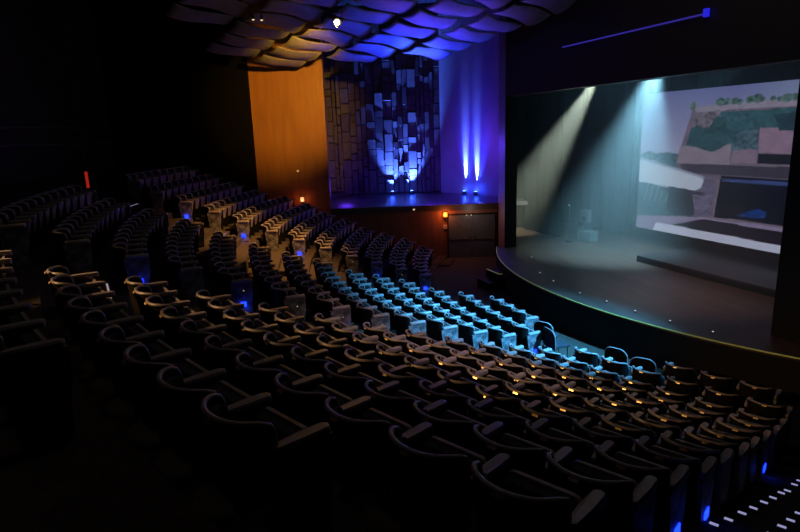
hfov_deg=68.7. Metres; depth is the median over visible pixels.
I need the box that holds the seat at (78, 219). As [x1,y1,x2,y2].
[64,216,100,254]
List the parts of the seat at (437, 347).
backrest, armrest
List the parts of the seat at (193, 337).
backrest, armrest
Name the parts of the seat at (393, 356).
backrest, armrest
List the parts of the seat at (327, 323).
backrest, armrest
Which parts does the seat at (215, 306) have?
backrest, armrest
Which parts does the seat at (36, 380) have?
backrest, armrest, armrest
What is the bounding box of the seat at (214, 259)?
[210,256,237,282]
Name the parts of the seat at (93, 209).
armrest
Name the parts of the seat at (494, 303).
backrest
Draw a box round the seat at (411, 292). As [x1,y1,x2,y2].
[408,289,426,303]
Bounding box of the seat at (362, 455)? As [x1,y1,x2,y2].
[324,396,411,496]
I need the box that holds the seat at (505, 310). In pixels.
[499,301,518,317]
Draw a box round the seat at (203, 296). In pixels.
[195,290,234,323]
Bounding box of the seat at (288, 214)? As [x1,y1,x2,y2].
[282,211,298,228]
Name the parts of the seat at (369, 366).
backrest, armrest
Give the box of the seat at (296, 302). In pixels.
[270,283,305,320]
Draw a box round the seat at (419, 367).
[404,356,449,382]
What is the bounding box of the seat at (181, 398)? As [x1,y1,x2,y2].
[155,366,250,474]
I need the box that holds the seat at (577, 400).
[542,384,584,407]
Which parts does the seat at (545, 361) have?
armrest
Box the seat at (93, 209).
[82,206,113,240]
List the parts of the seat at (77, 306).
backrest, armrest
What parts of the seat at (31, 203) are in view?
armrest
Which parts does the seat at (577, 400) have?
armrest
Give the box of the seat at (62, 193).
[51,189,81,212]
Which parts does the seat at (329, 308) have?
backrest, armrest, panel, armrest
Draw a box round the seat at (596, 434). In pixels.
[570,417,634,457]
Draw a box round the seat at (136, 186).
[125,174,146,200]
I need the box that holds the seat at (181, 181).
[175,179,194,192]
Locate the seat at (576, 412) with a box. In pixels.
[548,397,600,429]
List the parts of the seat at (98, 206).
armrest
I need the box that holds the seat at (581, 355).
[573,346,601,370]
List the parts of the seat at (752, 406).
armrest, backrest, panel, armrest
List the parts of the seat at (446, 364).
armrest, backrest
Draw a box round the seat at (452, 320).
[444,313,466,338]
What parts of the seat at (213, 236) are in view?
armrest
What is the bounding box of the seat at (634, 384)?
[620,375,655,392]
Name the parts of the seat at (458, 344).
backrest, armrest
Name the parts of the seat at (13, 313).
armrest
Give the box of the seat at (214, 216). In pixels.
[203,204,224,231]
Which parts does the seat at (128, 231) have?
armrest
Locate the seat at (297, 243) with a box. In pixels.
[288,232,306,258]
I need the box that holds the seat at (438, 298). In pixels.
[434,293,451,307]
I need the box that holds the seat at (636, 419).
[628,411,681,444]
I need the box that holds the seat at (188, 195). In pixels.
[181,193,201,217]
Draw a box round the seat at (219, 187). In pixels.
[214,185,231,197]
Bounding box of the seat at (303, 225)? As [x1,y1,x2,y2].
[298,223,314,245]
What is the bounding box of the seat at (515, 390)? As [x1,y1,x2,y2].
[505,382,549,411]
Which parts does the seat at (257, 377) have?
backrest, armrest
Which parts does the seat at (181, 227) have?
armrest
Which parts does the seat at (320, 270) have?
backrest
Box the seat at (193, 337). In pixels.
[178,320,237,370]
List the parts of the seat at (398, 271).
backrest, panel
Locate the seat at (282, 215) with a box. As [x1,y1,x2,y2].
[277,213,294,231]
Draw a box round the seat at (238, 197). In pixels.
[232,195,250,208]
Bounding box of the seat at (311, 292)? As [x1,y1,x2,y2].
[307,288,331,314]
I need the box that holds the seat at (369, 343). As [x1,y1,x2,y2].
[352,333,391,357]
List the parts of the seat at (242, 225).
backrest, panel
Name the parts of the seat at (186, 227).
armrest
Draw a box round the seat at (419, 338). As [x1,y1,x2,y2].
[405,329,437,350]
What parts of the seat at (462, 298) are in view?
backrest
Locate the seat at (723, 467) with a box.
[656,430,733,511]
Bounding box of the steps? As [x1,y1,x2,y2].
[477,268,502,291]
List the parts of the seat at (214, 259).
backrest, armrest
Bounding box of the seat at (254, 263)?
[251,260,274,284]
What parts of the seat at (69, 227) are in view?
armrest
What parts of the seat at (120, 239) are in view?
armrest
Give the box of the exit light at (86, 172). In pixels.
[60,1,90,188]
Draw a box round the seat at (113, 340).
[96,325,174,416]
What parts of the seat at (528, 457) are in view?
armrest, number plate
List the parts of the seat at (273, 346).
backrest, armrest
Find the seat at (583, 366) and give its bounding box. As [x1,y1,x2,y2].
[562,355,589,372]
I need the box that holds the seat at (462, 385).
[437,369,485,399]
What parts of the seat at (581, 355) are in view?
backrest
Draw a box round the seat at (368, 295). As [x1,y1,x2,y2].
[364,290,385,305]
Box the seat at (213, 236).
[210,235,234,250]
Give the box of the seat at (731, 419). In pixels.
[725,413,780,468]
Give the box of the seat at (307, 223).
[301,221,318,242]
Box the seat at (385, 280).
[372,274,389,292]
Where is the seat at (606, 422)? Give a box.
[598,413,656,448]
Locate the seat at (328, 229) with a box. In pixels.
[325,228,341,249]
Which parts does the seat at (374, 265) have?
backrest, panel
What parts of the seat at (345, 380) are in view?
backrest, armrest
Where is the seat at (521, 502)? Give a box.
[469,453,606,531]
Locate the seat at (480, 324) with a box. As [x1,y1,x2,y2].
[472,316,493,329]
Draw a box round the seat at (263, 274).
[258,271,282,306]
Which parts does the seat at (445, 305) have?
backrest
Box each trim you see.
[0,126,113,128]
[0,142,115,146]
[331,201,498,214]
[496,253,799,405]
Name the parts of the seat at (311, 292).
backrest, armrest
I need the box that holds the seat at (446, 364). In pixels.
[435,354,476,378]
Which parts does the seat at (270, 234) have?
backrest, panel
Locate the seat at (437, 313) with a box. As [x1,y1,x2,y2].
[433,306,453,321]
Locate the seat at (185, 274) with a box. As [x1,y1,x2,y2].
[166,255,203,303]
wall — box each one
[0,0,117,203]
[92,0,257,191]
[242,0,497,254]
[438,0,498,195]
[498,5,517,247]
[505,0,799,344]
[516,88,583,227]
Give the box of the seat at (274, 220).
[268,218,286,240]
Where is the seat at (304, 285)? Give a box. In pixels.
[300,281,324,316]
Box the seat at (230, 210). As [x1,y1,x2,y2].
[215,200,234,223]
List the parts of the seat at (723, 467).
armrest, backrest, panel, armrest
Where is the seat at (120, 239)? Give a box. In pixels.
[112,237,146,248]
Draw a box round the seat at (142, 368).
[121,344,207,443]
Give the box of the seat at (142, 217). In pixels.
[131,214,159,246]
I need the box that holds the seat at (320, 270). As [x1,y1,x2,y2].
[316,267,336,289]
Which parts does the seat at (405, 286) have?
backrest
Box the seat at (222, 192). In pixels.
[207,186,225,199]
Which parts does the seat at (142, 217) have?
armrest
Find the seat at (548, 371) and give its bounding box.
[527,359,560,377]
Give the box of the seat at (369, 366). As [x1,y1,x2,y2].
[345,348,394,379]
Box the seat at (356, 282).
[352,279,371,297]
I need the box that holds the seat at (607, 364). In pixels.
[601,356,632,376]
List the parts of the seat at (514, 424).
armrest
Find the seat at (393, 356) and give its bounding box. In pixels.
[376,344,418,372]
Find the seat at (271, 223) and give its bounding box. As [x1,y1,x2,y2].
[264,221,283,243]
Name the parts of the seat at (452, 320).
backrest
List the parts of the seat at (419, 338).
backrest, armrest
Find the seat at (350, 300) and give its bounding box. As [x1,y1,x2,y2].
[346,296,370,329]
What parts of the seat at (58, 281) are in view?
backrest, armrest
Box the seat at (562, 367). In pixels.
[555,361,586,377]
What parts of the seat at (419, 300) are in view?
backrest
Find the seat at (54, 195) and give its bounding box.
[42,191,74,216]
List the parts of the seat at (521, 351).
armrest, backrest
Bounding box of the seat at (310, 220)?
[306,218,321,236]
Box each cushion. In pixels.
[0,216,6,224]
[4,212,13,219]
[6,311,29,323]
[13,209,20,215]
[18,329,46,345]
[19,205,27,211]
[27,202,34,208]
[33,214,36,231]
[34,199,42,205]
[39,211,43,227]
[43,197,50,202]
[45,207,49,223]
[50,194,57,199]
[52,204,56,219]
[58,192,65,196]
[59,201,63,216]
[65,199,70,213]
[66,291,79,293]
[72,196,77,210]
[75,303,90,306]
[80,194,84,207]
[83,277,95,282]
[87,192,91,204]
[88,317,104,322]
[89,287,104,293]
[97,297,114,305]
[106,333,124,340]
[109,309,129,320]
[116,207,119,220]
[121,205,125,217]
[124,323,149,336]
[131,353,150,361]
[145,339,174,356]
[146,178,150,188]
[153,177,158,183]
[155,286,168,292]
[160,175,165,181]
[164,295,179,303]
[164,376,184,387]
[166,313,177,316]
[167,189,171,199]
[168,174,173,180]
[173,187,178,197]
[174,358,207,378]
[175,173,180,178]
[177,306,195,315]
[180,186,184,193]
[185,326,197,330]
[187,184,191,192]
[193,183,198,189]
[195,198,199,208]
[195,318,214,328]
[200,181,204,188]
[201,196,204,206]
[207,195,210,204]
[207,380,250,405]
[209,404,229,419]
[210,342,221,347]
[213,193,216,201]
[216,331,237,344]
[221,299,234,305]
[235,308,249,316]
[241,360,253,366]
[244,346,267,361]
[249,198,252,206]
[251,406,307,441]
[253,318,267,327]
[272,330,288,339]
[272,364,305,381]
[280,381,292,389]
[283,311,295,318]
[288,291,297,295]
[295,342,315,353]
[300,321,314,329]
[309,384,352,405]
[320,332,335,341]
[323,356,346,369]
[331,406,342,414]
[334,301,341,306]
[337,321,348,327]
[343,344,362,354]
[352,372,385,387]
[355,330,368,337]
[358,408,411,433]
[371,357,394,369]
[373,309,381,314]
[375,341,391,349]
[383,329,396,336]
[391,390,430,407]
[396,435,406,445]
[398,352,418,361]
[402,372,432,397]
[404,339,419,347]
[420,436,486,508]
[425,364,449,374]
[426,350,445,362]
[438,410,486,428]
[441,388,477,416]
[454,362,476,378]
[457,377,485,389]
[480,472,489,481]
[486,375,512,392]
[488,407,531,438]
[495,392,528,408]
[496,433,554,461]
[500,469,581,511]
[522,389,549,408]
[523,378,549,390]
[539,408,574,426]
[540,374,561,391]
[545,428,595,463]
[558,390,584,405]
[565,404,600,425]
[569,375,589,389]
[569,459,637,490]
[575,387,601,405]
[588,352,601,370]
[590,426,634,446]
[598,404,630,422]
[602,386,626,401]
[613,451,672,475]
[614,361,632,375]
[614,400,645,419]
[615,421,656,444]
[632,380,655,392]
[638,398,667,413]
[643,370,664,385]
[644,418,681,438]
[649,445,693,457]
[660,414,693,426]
[673,439,712,449]
[680,410,711,429]
[695,434,728,442]
[711,429,739,436]
[726,423,750,429]
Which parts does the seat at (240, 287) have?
backrest, armrest, panel, armrest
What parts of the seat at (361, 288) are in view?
backrest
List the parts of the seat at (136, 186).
backrest, panel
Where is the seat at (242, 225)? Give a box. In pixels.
[232,214,251,240]
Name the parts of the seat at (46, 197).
armrest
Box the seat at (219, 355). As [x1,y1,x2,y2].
[203,335,267,389]
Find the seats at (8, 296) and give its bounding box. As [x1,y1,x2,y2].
[0,166,433,305]
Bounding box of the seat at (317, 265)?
[314,263,333,283]
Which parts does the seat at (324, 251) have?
backrest, panel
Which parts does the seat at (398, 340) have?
backrest, armrest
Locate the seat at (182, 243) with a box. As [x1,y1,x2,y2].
[165,236,193,254]
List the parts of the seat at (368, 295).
backrest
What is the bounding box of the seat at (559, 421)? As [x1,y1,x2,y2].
[519,400,574,433]
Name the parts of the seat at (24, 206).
armrest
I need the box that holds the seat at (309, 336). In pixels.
[293,323,335,350]
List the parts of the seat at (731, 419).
armrest, backrest, panel, armrest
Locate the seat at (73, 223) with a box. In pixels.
[59,219,96,260]
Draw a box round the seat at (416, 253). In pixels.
[414,252,429,269]
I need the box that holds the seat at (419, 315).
[414,308,436,336]
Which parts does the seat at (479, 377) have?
armrest, backrest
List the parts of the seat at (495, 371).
armrest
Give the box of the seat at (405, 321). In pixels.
[393,310,425,339]
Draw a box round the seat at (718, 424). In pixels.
[712,417,771,478]
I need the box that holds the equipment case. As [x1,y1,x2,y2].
[577,229,597,242]
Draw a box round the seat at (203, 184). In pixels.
[189,176,207,188]
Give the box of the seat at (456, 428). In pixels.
[413,399,486,451]
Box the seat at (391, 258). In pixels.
[390,257,405,263]
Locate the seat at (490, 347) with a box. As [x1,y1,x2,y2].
[478,339,508,358]
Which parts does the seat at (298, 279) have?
backrest, armrest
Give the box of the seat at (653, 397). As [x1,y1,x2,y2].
[646,391,686,410]
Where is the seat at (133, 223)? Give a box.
[123,221,152,255]
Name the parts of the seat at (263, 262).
backrest, armrest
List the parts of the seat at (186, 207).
backrest, panel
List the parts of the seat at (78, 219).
armrest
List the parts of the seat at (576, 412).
armrest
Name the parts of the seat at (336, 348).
backrest, armrest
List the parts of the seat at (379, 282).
backrest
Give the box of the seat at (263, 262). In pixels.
[249,255,272,278]
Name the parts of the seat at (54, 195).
armrest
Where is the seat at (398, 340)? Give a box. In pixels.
[383,332,419,353]
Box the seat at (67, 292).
[55,285,114,341]
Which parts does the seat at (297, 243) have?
backrest, panel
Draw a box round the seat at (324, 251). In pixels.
[314,240,332,262]
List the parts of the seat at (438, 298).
backrest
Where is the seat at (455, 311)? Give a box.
[450,304,469,318]
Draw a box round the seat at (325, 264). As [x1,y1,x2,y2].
[312,258,332,277]
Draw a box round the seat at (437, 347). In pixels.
[426,338,459,357]
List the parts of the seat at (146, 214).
armrest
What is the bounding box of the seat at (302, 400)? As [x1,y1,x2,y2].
[274,372,352,426]
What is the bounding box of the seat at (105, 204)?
[94,200,123,232]
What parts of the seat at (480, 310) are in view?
backrest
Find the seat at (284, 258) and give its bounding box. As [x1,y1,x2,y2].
[281,256,302,276]
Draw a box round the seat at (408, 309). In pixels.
[403,301,424,317]
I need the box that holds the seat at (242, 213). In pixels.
[236,211,255,235]
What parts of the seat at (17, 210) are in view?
armrest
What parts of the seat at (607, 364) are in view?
backrest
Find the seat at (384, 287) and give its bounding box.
[381,284,399,299]
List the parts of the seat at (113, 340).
backrest, armrest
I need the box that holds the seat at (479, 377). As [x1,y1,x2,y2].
[467,367,512,394]
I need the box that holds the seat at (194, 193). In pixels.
[188,191,207,214]
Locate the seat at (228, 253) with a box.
[209,247,233,256]
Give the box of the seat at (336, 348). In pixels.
[316,335,362,364]
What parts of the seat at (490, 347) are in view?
armrest, backrest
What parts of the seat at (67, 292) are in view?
backrest, armrest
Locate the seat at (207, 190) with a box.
[201,188,219,201]
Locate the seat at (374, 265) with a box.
[365,254,382,277]
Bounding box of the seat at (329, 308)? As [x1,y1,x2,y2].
[316,294,350,325]
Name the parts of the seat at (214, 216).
backrest, panel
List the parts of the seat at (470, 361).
armrest, backrest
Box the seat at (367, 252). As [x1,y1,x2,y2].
[366,250,382,260]
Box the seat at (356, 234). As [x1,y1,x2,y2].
[352,232,367,253]
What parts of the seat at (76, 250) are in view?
backrest, panel, armrest, armrest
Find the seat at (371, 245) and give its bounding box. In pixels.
[369,244,384,261]
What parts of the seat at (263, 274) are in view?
backrest, armrest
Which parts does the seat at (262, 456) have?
number plate, backrest, armrest, panel, armrest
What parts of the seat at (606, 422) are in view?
armrest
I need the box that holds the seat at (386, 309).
[382,303,405,335]
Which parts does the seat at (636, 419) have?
armrest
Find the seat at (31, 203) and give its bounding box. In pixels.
[17,199,54,238]
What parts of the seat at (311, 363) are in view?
backrest, armrest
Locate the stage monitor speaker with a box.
[580,209,590,228]
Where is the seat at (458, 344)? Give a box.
[445,336,476,355]
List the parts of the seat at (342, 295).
backrest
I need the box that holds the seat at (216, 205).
[209,202,229,226]
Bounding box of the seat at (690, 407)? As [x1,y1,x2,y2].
[684,402,726,428]
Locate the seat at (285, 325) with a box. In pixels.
[274,312,314,336]
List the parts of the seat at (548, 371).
armrest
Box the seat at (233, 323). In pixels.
[222,309,267,339]
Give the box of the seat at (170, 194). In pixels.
[153,183,174,207]
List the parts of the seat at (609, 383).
armrest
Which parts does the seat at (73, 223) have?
armrest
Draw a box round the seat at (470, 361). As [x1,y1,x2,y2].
[449,348,485,370]
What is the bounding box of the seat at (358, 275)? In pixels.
[344,269,363,286]
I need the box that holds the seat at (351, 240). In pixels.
[346,238,362,259]
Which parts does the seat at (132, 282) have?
backrest, armrest, panel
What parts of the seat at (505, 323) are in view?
backrest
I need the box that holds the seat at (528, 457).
[472,421,554,480]
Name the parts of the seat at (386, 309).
backrest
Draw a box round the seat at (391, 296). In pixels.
[387,289,407,305]
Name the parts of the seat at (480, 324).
backrest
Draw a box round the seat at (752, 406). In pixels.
[744,397,792,449]
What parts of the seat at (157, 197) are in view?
backrest, panel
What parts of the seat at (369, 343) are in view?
backrest, armrest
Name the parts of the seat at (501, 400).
armrest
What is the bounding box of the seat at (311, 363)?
[290,346,346,385]
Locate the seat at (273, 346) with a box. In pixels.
[263,332,315,369]
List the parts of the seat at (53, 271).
backrest, armrest, panel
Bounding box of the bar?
[562,8,709,47]
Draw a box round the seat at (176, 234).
[167,232,194,249]
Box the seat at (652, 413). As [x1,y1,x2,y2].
[644,407,693,431]
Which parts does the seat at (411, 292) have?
backrest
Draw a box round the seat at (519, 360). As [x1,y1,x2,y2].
[501,349,532,367]
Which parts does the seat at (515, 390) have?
armrest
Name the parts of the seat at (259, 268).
backrest, armrest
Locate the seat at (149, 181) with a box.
[133,173,154,196]
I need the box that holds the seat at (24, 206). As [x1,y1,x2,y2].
[9,202,48,243]
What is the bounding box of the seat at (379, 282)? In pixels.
[376,279,394,293]
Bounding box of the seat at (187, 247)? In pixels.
[164,240,193,250]
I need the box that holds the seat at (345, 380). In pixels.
[324,362,385,410]
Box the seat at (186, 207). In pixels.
[175,195,196,221]
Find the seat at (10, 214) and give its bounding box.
[0,209,36,253]
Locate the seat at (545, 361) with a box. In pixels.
[530,352,560,367]
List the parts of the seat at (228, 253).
armrest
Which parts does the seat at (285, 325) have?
backrest, armrest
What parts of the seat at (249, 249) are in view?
armrest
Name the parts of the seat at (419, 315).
backrest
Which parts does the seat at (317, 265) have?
backrest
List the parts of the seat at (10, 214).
armrest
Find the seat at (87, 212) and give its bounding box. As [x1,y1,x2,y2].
[76,209,108,245]
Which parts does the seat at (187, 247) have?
armrest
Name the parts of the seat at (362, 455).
number plate, armrest, backrest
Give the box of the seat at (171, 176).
[158,169,176,180]
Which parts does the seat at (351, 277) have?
backrest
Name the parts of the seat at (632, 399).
armrest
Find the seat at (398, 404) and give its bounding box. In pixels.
[364,380,430,427]
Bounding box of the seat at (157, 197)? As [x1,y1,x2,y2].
[146,185,168,212]
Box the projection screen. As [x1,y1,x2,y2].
[636,78,799,253]
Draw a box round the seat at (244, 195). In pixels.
[238,193,255,206]
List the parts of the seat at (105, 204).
armrest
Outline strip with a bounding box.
[496,247,799,358]
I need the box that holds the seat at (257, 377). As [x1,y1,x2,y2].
[234,352,305,411]
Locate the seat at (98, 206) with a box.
[88,203,118,236]
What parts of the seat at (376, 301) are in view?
backrest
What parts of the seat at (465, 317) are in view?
backrest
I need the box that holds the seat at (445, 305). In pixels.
[441,298,459,312]
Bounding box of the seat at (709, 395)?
[702,386,740,413]
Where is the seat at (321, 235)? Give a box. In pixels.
[319,234,336,255]
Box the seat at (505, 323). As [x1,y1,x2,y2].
[497,315,518,332]
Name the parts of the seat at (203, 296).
backrest, armrest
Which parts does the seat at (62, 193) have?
armrest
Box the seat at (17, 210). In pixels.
[1,205,42,248]
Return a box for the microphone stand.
[565,203,571,241]
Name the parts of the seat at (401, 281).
backrest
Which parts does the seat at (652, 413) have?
armrest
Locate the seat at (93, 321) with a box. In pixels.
[78,310,149,379]
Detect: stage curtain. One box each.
[524,91,563,236]
[579,82,636,234]
[629,62,799,223]
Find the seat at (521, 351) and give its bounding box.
[509,343,537,359]
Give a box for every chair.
[534,321,558,350]
[543,327,569,357]
[604,347,629,364]
[629,357,656,372]
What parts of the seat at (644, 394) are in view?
armrest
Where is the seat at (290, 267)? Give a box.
[285,265,307,286]
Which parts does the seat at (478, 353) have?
armrest, backrest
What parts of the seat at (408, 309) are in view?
backrest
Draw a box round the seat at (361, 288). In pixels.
[357,285,378,298]
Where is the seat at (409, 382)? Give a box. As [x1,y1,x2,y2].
[378,363,432,397]
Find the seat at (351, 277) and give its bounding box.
[347,274,366,292]
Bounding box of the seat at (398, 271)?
[389,261,406,284]
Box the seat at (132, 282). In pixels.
[124,276,169,315]
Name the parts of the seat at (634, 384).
backrest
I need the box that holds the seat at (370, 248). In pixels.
[367,247,383,260]
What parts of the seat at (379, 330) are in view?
backrest, armrest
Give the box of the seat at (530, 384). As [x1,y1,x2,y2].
[508,371,549,393]
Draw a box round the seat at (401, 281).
[398,279,415,292]
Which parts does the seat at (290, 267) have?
backrest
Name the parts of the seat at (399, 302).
backrest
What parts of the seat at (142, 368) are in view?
backrest, armrest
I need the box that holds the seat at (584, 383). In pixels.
[555,369,589,389]
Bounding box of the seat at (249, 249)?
[247,247,269,255]
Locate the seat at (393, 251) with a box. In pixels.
[391,250,406,267]
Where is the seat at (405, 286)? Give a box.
[402,284,419,298]
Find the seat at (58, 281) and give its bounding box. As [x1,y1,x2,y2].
[48,274,105,326]
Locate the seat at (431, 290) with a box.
[428,287,445,302]
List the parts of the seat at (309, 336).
backrest, armrest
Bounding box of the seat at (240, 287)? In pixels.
[217,268,252,312]
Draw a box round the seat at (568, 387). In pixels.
[560,381,601,405]
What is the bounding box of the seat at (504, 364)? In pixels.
[495,357,531,378]
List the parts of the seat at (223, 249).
armrest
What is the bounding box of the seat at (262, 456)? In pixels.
[200,392,333,531]
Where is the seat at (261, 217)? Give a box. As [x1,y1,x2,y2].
[246,207,264,229]
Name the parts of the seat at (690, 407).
armrest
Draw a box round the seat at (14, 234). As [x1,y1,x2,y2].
[0,213,31,266]
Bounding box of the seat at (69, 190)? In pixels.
[59,187,88,208]
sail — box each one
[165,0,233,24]
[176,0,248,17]
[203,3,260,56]
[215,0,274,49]
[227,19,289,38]
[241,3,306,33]
[242,0,259,4]
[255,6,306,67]
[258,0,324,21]
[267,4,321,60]
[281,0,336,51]
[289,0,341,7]
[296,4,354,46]
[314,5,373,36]
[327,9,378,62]
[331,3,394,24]
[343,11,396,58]
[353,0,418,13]
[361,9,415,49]
[379,0,436,38]
[400,8,460,29]
[401,14,451,60]
[421,0,473,50]
[424,0,486,17]
[442,15,496,42]
[465,13,522,32]
[473,0,511,9]
[492,4,550,26]
[520,0,575,14]
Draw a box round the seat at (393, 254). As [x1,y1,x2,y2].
[390,253,405,259]
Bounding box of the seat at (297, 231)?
[291,229,308,251]
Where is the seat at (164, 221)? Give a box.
[141,208,168,238]
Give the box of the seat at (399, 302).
[395,295,415,311]
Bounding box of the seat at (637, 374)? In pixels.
[631,365,664,387]
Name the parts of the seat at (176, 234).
armrest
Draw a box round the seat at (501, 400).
[476,384,528,415]
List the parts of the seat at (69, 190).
armrest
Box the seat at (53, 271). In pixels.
[44,265,100,312]
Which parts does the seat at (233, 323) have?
backrest, armrest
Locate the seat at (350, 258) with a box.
[341,248,357,273]
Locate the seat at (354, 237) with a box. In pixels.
[349,235,364,256]
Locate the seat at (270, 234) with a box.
[261,223,280,250]
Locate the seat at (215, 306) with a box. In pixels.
[207,299,249,332]
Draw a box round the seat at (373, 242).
[371,241,386,261]
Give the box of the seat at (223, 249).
[208,242,233,251]
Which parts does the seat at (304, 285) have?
backrest, armrest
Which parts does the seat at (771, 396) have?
panel, armrest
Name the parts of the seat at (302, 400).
backrest, armrest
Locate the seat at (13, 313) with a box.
[0,302,32,325]
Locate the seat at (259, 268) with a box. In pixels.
[253,265,278,299]
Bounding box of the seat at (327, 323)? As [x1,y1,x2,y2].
[314,313,348,336]
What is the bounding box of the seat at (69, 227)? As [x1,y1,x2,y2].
[55,224,93,265]
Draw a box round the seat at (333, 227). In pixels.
[329,225,344,246]
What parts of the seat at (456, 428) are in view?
armrest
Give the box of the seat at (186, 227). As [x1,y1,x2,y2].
[175,221,200,251]
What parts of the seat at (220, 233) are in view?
armrest, panel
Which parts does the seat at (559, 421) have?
armrest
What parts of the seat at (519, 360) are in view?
armrest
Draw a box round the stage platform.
[636,247,778,297]
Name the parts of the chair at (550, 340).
backrest, seat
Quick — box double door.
[447,212,496,257]
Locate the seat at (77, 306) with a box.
[64,296,129,359]
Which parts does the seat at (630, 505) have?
armrest, number plate, backrest, panel, armrest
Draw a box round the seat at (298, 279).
[294,276,316,309]
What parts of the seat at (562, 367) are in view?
armrest, backrest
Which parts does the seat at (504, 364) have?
armrest, backrest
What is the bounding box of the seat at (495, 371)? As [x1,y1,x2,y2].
[477,359,514,380]
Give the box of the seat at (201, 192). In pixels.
[194,189,213,204]
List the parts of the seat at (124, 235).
armrest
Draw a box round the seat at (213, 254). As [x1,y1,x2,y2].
[208,251,235,275]
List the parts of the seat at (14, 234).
armrest, armrest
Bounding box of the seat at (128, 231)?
[116,228,148,252]
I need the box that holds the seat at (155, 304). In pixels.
[144,295,195,343]
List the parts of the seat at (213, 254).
armrest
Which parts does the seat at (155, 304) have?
backrest, armrest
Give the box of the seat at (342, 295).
[337,289,360,322]
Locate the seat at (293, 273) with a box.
[289,270,311,292]
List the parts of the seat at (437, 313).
backrest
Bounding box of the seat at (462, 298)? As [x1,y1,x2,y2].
[458,292,475,309]
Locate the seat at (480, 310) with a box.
[475,303,494,318]
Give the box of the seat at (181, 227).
[173,225,197,255]
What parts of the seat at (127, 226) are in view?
armrest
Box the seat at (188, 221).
[179,218,204,247]
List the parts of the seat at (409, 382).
armrest, backrest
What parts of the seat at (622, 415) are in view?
armrest, backrest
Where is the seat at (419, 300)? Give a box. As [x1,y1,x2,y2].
[415,294,434,308]
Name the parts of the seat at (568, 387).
armrest, backrest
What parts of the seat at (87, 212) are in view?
armrest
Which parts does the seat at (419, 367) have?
backrest, armrest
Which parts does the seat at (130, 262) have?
backrest, panel, armrest, armrest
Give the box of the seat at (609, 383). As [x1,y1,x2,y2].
[582,371,613,387]
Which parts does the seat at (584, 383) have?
armrest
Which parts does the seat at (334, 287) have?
backrest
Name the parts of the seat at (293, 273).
backrest, armrest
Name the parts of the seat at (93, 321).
backrest, armrest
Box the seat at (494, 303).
[489,296,507,314]
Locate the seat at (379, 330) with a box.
[363,322,396,342]
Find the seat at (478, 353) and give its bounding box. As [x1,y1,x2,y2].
[468,346,501,366]
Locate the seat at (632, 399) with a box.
[624,392,667,414]
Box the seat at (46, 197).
[34,194,67,223]
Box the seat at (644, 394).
[612,381,648,398]
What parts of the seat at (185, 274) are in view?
backrest, armrest, panel, armrest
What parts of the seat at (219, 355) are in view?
backrest, armrest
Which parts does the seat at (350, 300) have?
backrest, armrest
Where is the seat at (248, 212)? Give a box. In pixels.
[241,209,260,232]
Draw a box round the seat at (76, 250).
[51,228,92,274]
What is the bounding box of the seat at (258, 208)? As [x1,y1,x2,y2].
[251,205,269,221]
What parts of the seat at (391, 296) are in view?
backrest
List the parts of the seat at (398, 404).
armrest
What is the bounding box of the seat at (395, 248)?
[393,247,408,267]
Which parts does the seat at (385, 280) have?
backrest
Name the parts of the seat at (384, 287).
backrest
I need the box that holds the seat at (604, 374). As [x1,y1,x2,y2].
[589,365,621,382]
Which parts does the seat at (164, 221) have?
armrest, panel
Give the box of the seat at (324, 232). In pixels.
[322,231,338,252]
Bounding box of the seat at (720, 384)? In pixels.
[698,370,733,396]
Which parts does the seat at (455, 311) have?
backrest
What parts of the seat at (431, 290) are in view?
backrest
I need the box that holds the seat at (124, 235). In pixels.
[115,233,147,252]
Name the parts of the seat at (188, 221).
panel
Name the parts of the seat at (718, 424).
armrest, backrest, panel, armrest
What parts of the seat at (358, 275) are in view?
backrest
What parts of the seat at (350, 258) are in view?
backrest, panel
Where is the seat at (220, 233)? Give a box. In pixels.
[212,231,236,259]
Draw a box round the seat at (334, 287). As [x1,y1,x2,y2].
[330,283,352,302]
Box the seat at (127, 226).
[119,224,150,252]
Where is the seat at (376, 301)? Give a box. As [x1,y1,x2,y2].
[372,296,394,312]
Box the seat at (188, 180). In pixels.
[182,178,200,189]
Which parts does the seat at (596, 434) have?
armrest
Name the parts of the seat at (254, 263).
backrest, armrest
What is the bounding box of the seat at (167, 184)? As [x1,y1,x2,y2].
[161,182,181,205]
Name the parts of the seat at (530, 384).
armrest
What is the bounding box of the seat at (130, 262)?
[111,242,150,283]
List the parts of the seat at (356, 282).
backrest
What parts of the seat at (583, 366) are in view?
backrest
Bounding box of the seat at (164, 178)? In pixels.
[149,170,168,181]
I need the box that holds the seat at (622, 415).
[582,397,630,422]
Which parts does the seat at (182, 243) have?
armrest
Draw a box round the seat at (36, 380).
[0,318,75,450]
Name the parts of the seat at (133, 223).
armrest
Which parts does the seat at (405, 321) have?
backrest, panel, armrest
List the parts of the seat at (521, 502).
armrest, number plate, backrest, armrest, panel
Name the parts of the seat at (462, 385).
armrest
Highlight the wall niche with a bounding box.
[320,4,440,193]
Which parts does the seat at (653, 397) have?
armrest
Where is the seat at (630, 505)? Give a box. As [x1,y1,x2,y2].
[542,446,657,531]
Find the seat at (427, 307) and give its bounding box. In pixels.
[423,300,443,314]
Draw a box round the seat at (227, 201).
[220,198,239,214]
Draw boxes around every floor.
[0,184,799,531]
[332,191,527,206]
[497,221,799,360]
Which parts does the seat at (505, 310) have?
backrest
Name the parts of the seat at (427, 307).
backrest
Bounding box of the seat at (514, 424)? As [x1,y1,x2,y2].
[467,398,531,439]
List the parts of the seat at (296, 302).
backrest, armrest, panel, armrest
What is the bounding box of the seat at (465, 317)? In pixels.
[460,310,481,325]
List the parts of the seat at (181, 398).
number plate, backrest, armrest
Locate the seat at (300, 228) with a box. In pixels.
[294,226,311,248]
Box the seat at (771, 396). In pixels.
[736,380,782,408]
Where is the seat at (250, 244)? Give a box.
[247,243,270,258]
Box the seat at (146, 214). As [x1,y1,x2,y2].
[136,211,162,242]

